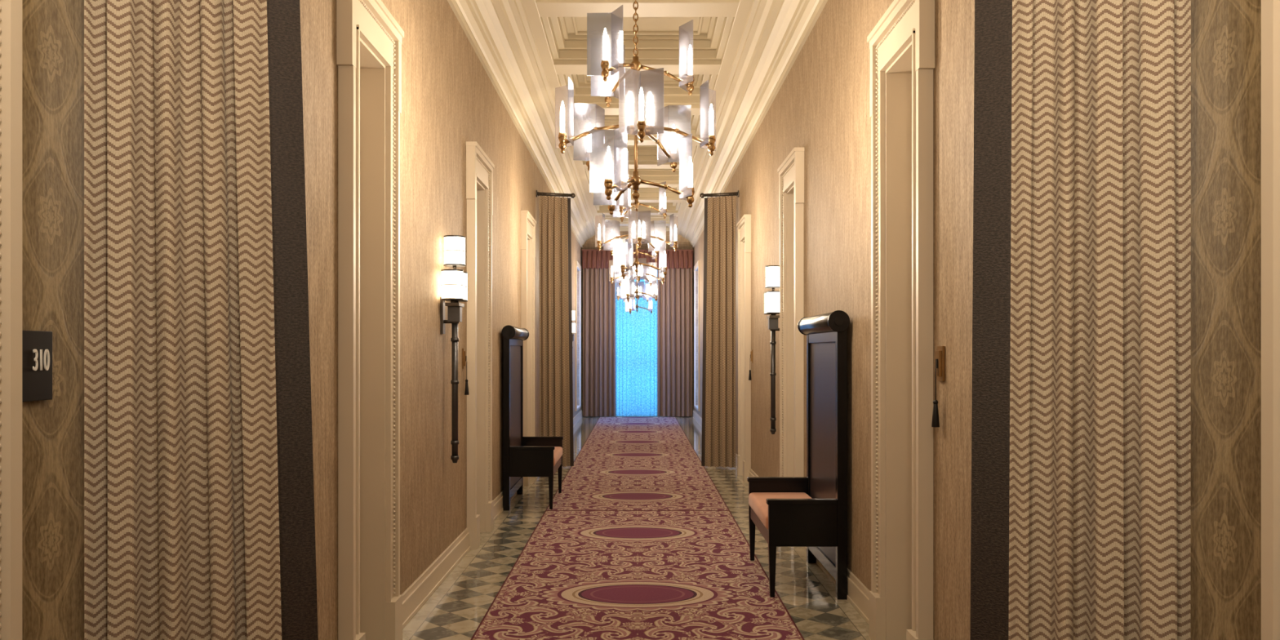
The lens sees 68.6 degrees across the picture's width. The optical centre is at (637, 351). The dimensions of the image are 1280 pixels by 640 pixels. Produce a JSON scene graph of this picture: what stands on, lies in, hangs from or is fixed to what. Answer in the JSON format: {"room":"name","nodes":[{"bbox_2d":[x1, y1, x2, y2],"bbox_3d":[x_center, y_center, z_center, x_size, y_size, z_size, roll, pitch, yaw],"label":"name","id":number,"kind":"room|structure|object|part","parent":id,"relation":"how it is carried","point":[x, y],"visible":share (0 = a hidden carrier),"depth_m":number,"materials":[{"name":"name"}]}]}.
{"room":"hotel corridor","nodes":[
{"label":"hotel corridor","id":0,"kind":"room"},
{"bbox_2d":[22,0,581,639],"bbox_3d":[-1.475,-0.780,9.800,0.350,4.560,24.000,0,0,0],"label":"wall","id":1,"kind":"structure","parent":0,"point":[449,100],"depth_m":3.98,"materials":[{"name":"beige paper"}]},
{"bbox_2d":[0,4,1,639],"bbox_3d":[-1.252,-0.164,1.315,0.015,2.825,1.054,0,0,0],"label":"trim","id":2,"kind":"structure","parent":1,"relation":"attached to","point":[0,5],"depth_m":1.84,"materials":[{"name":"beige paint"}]},
{"bbox_2d":[0,0,22,639],"bbox_3d":[-1.344,-0.075,1.315,0.252,3.150,1.194,0,0,0],"label":"door frame","id":3,"kind":"structure","parent":1,"relation":"attached to","point":[11,13],"depth_m":1.84,"materials":[{"name":"beige paint"}]},
{"bbox_2d":[22,330,52,401],"bbox_3d":[-1.291,0.030,2.005,0.016,0.150,0.120,0,0,0],"label":"number sign","id":4,"kind":"object","parent":1,"relation":"attached to","point":[37,345],"visible":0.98,"depth_m":2.01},
{"bbox_2d":[84,0,318,639],"bbox_3d":[-1.059,-0.295,2.268,0.590,3.559,0.099,0,0,-30],"label":"curtain","id":5,"kind":"object","parent":1,"relation":"hanging from","point":[199,520],"visible":1,"depth_m":2.26,"materials":[{"name":"fabric"}]},
{"bbox_2d":[336,0,404,639],"bbox_3d":[-1.344,-0.085,4.470,0.252,3.170,0.864,0,0,0],"label":"door frame","id":6,"kind":"structure","parent":1,"relation":"attached to","point":[368,609],"depth_m":4.72,"materials":[{"name":"beige paint"}]},
{"bbox_2d":[440,235,467,462],"bbox_3d":[-1.220,-0.015,6.220,0.160,1.500,0.295,0,0,0],"label":"wall sconce","id":7,"kind":"object","parent":1,"relation":"attached to","point":[454,282],"visible":1,"depth_m":6.19,"materials":[{"name":"brown metal"}]},
{"bbox_2d":[462,348,469,395],"bbox_3d":[-1.276,0.147,6.980,0.045,0.345,0.050,0,0,0],"label":"plate","id":8,"kind":"object","parent":1,"relation":"attached to","point":[464,352],"visible":1,"depth_m":6.97,"materials":[{"name":"gold metal"}]},
{"bbox_2d":[466,141,494,549],"bbox_3d":[-1.344,-0.045,7.545,0.252,3.090,0.894,0,0,0],"label":"door frame","id":9,"kind":"structure","parent":1,"relation":"attached to","point":[480,509],"depth_m":7.81,"materials":[{"name":"beige paint"}]},
{"bbox_2d":[402,408,582,629],"bbox_3d":[-1.284,1.417,9.800,0.032,0.165,24.000,0,0,0],"label":"baseboard","id":10,"kind":"structure","parent":1,"relation":"attached to","point":[420,590],"depth_m":6.01,"materials":[{"name":"beige paint"}]},
{"bbox_2d":[447,0,595,248],"bbox_3d":[-1.100,-2.580,9.800,0.400,0.360,24.000,0,0,0],"label":"crown molding","id":11,"kind":"structure","parent":1,"relation":"attached to","point":[500,33],"depth_m":9.07,"materials":[{"name":"beige paint"}]},
{"bbox_2d":[520,210,536,486],"bbox_3d":[-1.344,-0.035,10.865,0.252,3.070,0.894,0,0,0],"label":"door frame","id":12,"kind":"structure","parent":1,"relation":"attached to","point":[526,230],"depth_m":11.13,"materials":[{"name":"beige paint"}]},
{"bbox_2d":[535,190,575,466],"bbox_3d":[-1.059,-0.295,12.123,0.530,3.559,0.090,0,0,-17],"label":"curtain","id":13,"kind":"object","parent":1,"relation":"hanging from","point":[555,307],"visible":0.91,"depth_m":12.12,"materials":[{"name":"beige fabric"}]},
{"bbox_3d":[-1.063,-2.030,12.133,0.532,0.090,0.090,0,0,-20],"label":"rod","id":14,"kind":"part","parent":13,"relation":"part of","materials":[{"name":"brown metal"}]},
{"bbox_2d":[572,310,575,376],"bbox_3d":[-1.220,-0.015,17.200,0.160,1.500,0.295,0,0,0],"label":"wall sconce","id":15,"kind":"object","parent":1,"relation":"attached to","point":[573,311],"visible":0.21,"depth_m":17.16,"materials":[{"name":"brown metal"}]},
{"bbox_2d":[575,260,581,411],"bbox_3d":[-1.388,-0.335,20.350,0.244,3.150,1.520,0,0,0],"label":"window","id":16,"kind":"structure","parent":1,"relation":"in","point":[578,266],"depth_m":19.94,"materials":[{"name":"beige paint"}]},
{"bbox_2d":[402,416,871,639],"bbox_3d":[0.000,1.550,9.950,3.300,0.100,24.300,0,0,0],"label":"floor","id":17,"kind":"structure","parent":0,"point":[457,607],"depth_m":6.29,"materials":[{"name":"stone"}]},
{"bbox_2d":[501,324,563,511],"bbox_3d":[-1.033,0.625,9.396,0.496,1.751,1.124,0,0,0],"label":"chair","id":18,"kind":"object","parent":17,"relation":"on","point":[522,456],"visible":1,"depth_m":8.89,"materials":[{"name":"black paint"}]},
{"bbox_3d":[-1.240,0.670,9.395,0.060,1.660,1.070,0,0,0],"label":"frame","id":19,"kind":"part","parent":18,"relation":"part of","materials":[{"name":"black paint"}]},
{"bbox_3d":[-1.215,-0.185,9.396,0.132,0.132,1.124,0,0,0],"label":"scroll rail","id":20,"kind":"part","parent":18,"relation":"part of","materials":[{"name":"black paint"}]},
{"bbox_3d":[-1.242,0.630,9.395,0.035,1.420,0.970,0,0,0],"label":"panel","id":21,"kind":"part","parent":18,"relation":"part of","materials":[{"name":"brown wood"}]},
{"bbox_2d":[553,446,562,466],"bbox_3d":[-0.995,1.046,9.395,0.420,0.103,0.976,0,0,0],"label":"seat cushion","id":22,"kind":"object","parent":18,"relation":"on","point":[557,452],"depth_m":9.42,"materials":[{"name":"fabric"}]},
{"bbox_2d":[471,511,804,639],"bbox_3d":[0.000,1.494,3.442,1.730,0.012,10.685,0,0,0],"label":"carpet runner","id":23,"kind":"object","parent":17,"relation":"on","point":[579,575],"visible":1,"depth_m":6.04,"materials":[{"name":"red carpet"}]},
{"bbox_2d":[546,417,728,510],"bbox_3d":[0.000,1.494,15.133,1.730,0.012,12.635,0,0,0],"label":"carpet runner","id":24,"kind":"object","parent":17,"relation":"on","point":[624,463],"visible":1,"depth_m":11.68,"materials":[{"name":"red carpet"}]},
{"bbox_2d":[545,510,729,511],"bbox_3d":[0.000,1.493,8.800,1.732,0.012,0.028,0,0,0],"label":"strip","id":25,"kind":"object","parent":17,"relation":"on","point":[545,510],"visible":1,"depth_m":8.79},
{"bbox_2d":[746,310,849,599],"bbox_3d":[1.033,0.625,6.201,0.496,1.751,1.094,0,0,0],"label":"chair","id":26,"kind":"object","parent":17,"relation":"on","point":[810,511],"visible":1,"depth_m":5.85,"materials":[{"name":"black paint"}]},
{"bbox_2d":[748,492,812,529],"bbox_3d":[0.995,1.046,6.200,0.420,0.103,0.946,0,0,0],"label":"seat cushion","id":27,"kind":"object","parent":26,"relation":"on","point":[757,505],"depth_m":6.41,"materials":[{"name":"fabric"}]},
{"bbox_3d":[1.242,0.630,6.200,0.035,1.420,0.940,0,0,0],"label":"panel","id":28,"kind":"part","parent":26,"relation":"part of","materials":[{"name":"brown wood"}]},
{"bbox_3d":[1.215,-0.185,6.201,0.132,0.132,1.094,0,0,0],"label":"scroll rail","id":29,"kind":"part","parent":26,"relation":"part of","materials":[{"name":"black paint"}]},
{"bbox_3d":[1.240,0.670,6.200,0.060,1.660,1.040,0,0,0],"label":"frame","id":30,"kind":"part","parent":26,"relation":"part of","materials":[{"name":"black paint"}]},
{"bbox_2d":[521,0,753,231],"bbox_3d":[0.000,-2.925,11.405,3.300,0.350,27.210,0,0,0],"label":"ceiling","id":31,"kind":"structure","parent":0,"point":[558,28],"depth_m":8.92,"materials":[{"name":"beige paint"}]},
{"bbox_2d":[555,0,715,214],"bbox_3d":[-0.007,-1.895,5.148,0.876,2.209,0.862,0,0,0],"label":"chandelier","id":32,"kind":"object","parent":31,"relation":"hanging from","point":[642,113],"visible":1,"depth_m":5.00,"materials":[{"name":"white glass"}]},
{"bbox_2d":[595,142,678,279],"bbox_3d":[-0.007,-1.895,9.948,0.876,2.209,0.862,0,0,0],"label":"chandelier","id":33,"kind":"object","parent":31,"relation":"hanging from","point":[642,229],"visible":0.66,"depth_m":9.86,"materials":[{"name":"white glass"}]},
{"bbox_2d":[608,236,665,302],"bbox_3d":[-0.007,-1.895,14.748,0.876,2.209,0.862,0,0,0],"label":"chandelier","id":34,"kind":"object","parent":31,"relation":"hanging from","point":[647,273],"visible":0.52,"depth_m":14.64,"materials":[{"name":"white glass"}]},
{"bbox_2d":[616,274,657,314],"bbox_3d":[-0.007,-1.895,19.548,0.876,2.209,0.862,0,0,0],"label":"chandelier","id":35,"kind":"object","parent":31,"relation":"hanging from","point":[630,307],"visible":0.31,"depth_m":19.40,"materials":[{"name":"white glass"}]},
{"bbox_2d":[581,231,693,410],"bbox_3d":[0.000,-0.780,21.950,3.300,4.560,0.300,0,0,0],"label":"wall","id":36,"kind":"structure","parent":0,"point":[683,243],"depth_m":21.80,"materials":[{"name":"beige paper"}]},
{"bbox_2d":[582,249,693,416],"bbox_3d":[0.000,-0.426,21.602,2.540,3.828,0.355,0,0,0],"label":"drapes","id":37,"kind":"object","parent":36,"relation":"hanging from","point":[639,363],"visible":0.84,"depth_m":21.61,"materials":[{"name":"brown fabric"}]},
{"bbox_2d":[615,280,657,416],"bbox_3d":[-0.001,-0.396,21.720,1.202,3.768,0.049,0,0,0],"label":"sheer curtain","id":38,"kind":"object","parent":37,"relation":"hanging from","point":[636,333],"depth_m":21.71,"materials":[{"name":"blue fabric"}]},
{"bbox_2d":[693,0,1261,639],"bbox_3d":[1.475,-0.780,9.800,0.350,4.560,24.000,0,0,0],"label":"wall","id":39,"kind":"structure","parent":0,"point":[821,106],"depth_m":3.82,"materials":[{"name":"beige paper"}]},
{"bbox_2d":[693,260,699,411],"bbox_3d":[1.388,-0.335,20.350,0.244,3.150,1.520,0,0,0],"label":"window","id":40,"kind":"structure","parent":39,"relation":"in","point":[696,266],"depth_m":19.94,"materials":[{"name":"beige paint"}]},
{"bbox_2d":[699,190,739,467],"bbox_3d":[1.059,-0.295,12.123,0.530,3.559,0.090,0,0,17],"label":"curtain","id":41,"kind":"object","parent":39,"relation":"hanging from","point":[718,378],"visible":1,"depth_m":12.12,"materials":[{"name":"beige fabric"}]},
{"bbox_3d":[1.063,-2.030,12.133,0.532,0.090,0.090,0,0,20],"label":"rod","id":42,"kind":"part","parent":41,"relation":"part of","materials":[{"name":"brown metal"}]},
{"bbox_2d":[736,214,751,483],"bbox_3d":[1.344,-0.035,11.135,0.252,3.070,0.834,0,0,0],"label":"door frame","id":43,"kind":"structure","parent":39,"relation":"attached to","point":[744,456],"depth_m":10.77,"materials":[{"name":"beige paint"}]},
{"bbox_2d":[748,349,752,380],"bbox_3d":[1.276,0.147,10.600,0.045,0.345,0.050,0,0,0],"label":"plate","id":44,"kind":"object","parent":39,"relation":"attached to","point":[751,351],"visible":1,"depth_m":10.59,"materials":[{"name":"gold metal"}]},
{"bbox_2d":[678,0,827,248],"bbox_3d":[1.100,-2.580,9.800,0.400,0.360,24.000,0,0,0],"label":"crown molding","id":45,"kind":"structure","parent":39,"relation":"attached to","point":[775,33],"depth_m":9.08,"materials":[{"name":"beige paint"}]},
{"bbox_2d":[764,265,779,434],"bbox_3d":[1.220,-0.015,8.380,0.160,1.500,0.295,0,0,0],"label":"wall sconce","id":46,"kind":"object","parent":39,"relation":"attached to","point":[771,298],"visible":0.88,"depth_m":8.34,"materials":[{"name":"brown metal"}]},
{"bbox_2d":[692,408,869,624],"bbox_3d":[1.284,1.417,9.800,0.032,0.165,24.000,0,0,0],"label":"baseboard","id":47,"kind":"structure","parent":39,"relation":"attached to","point":[857,592],"depth_m":5.53,"materials":[{"name":"beige paint"}]},
{"bbox_2d":[777,146,804,476],"bbox_3d":[1.344,-0.045,7.735,0.252,3.090,0.874,0,0,0],"label":"door frame","id":48,"kind":"structure","parent":39,"relation":"attached to","point":[793,182],"depth_m":7.99,"materials":[{"name":"beige paint"}]},
{"bbox_2d":[866,0,934,639],"bbox_3d":[1.344,-0.085,4.535,0.252,3.170,0.894,0,0,0],"label":"door frame","id":49,"kind":"structure","parent":39,"relation":"attached to","point":[901,608],"depth_m":4.80,"materials":[{"name":"beige paint"}]},
{"bbox_2d":[931,346,945,426],"bbox_3d":[1.276,0.147,4.000,0.045,0.345,0.070,0,0,0],"label":"plate","id":50,"kind":"object","parent":39,"relation":"attached to","point":[940,370],"visible":1,"depth_m":3.99,"materials":[{"name":"gold metal"}]},
{"bbox_2d":[969,0,1191,639],"bbox_3d":[1.065,-0.295,2.272,0.583,3.559,0.085,0,0,30],"label":"curtain","id":51,"kind":"object","parent":39,"relation":"hanging from","point":[1081,522],"visible":1,"depth_m":2.26,"materials":[{"name":"fabric"}]},
{"bbox_2d":[1261,0,1279,639],"bbox_3d":[1.344,-0.075,1.288,0.252,3.150,1.199,0,0,0],"label":"door frame","id":52,"kind":"structure","parent":39,"relation":"attached to","point":[1270,9],"depth_m":1.83,"materials":[{"name":"beige paint"}]}
]}

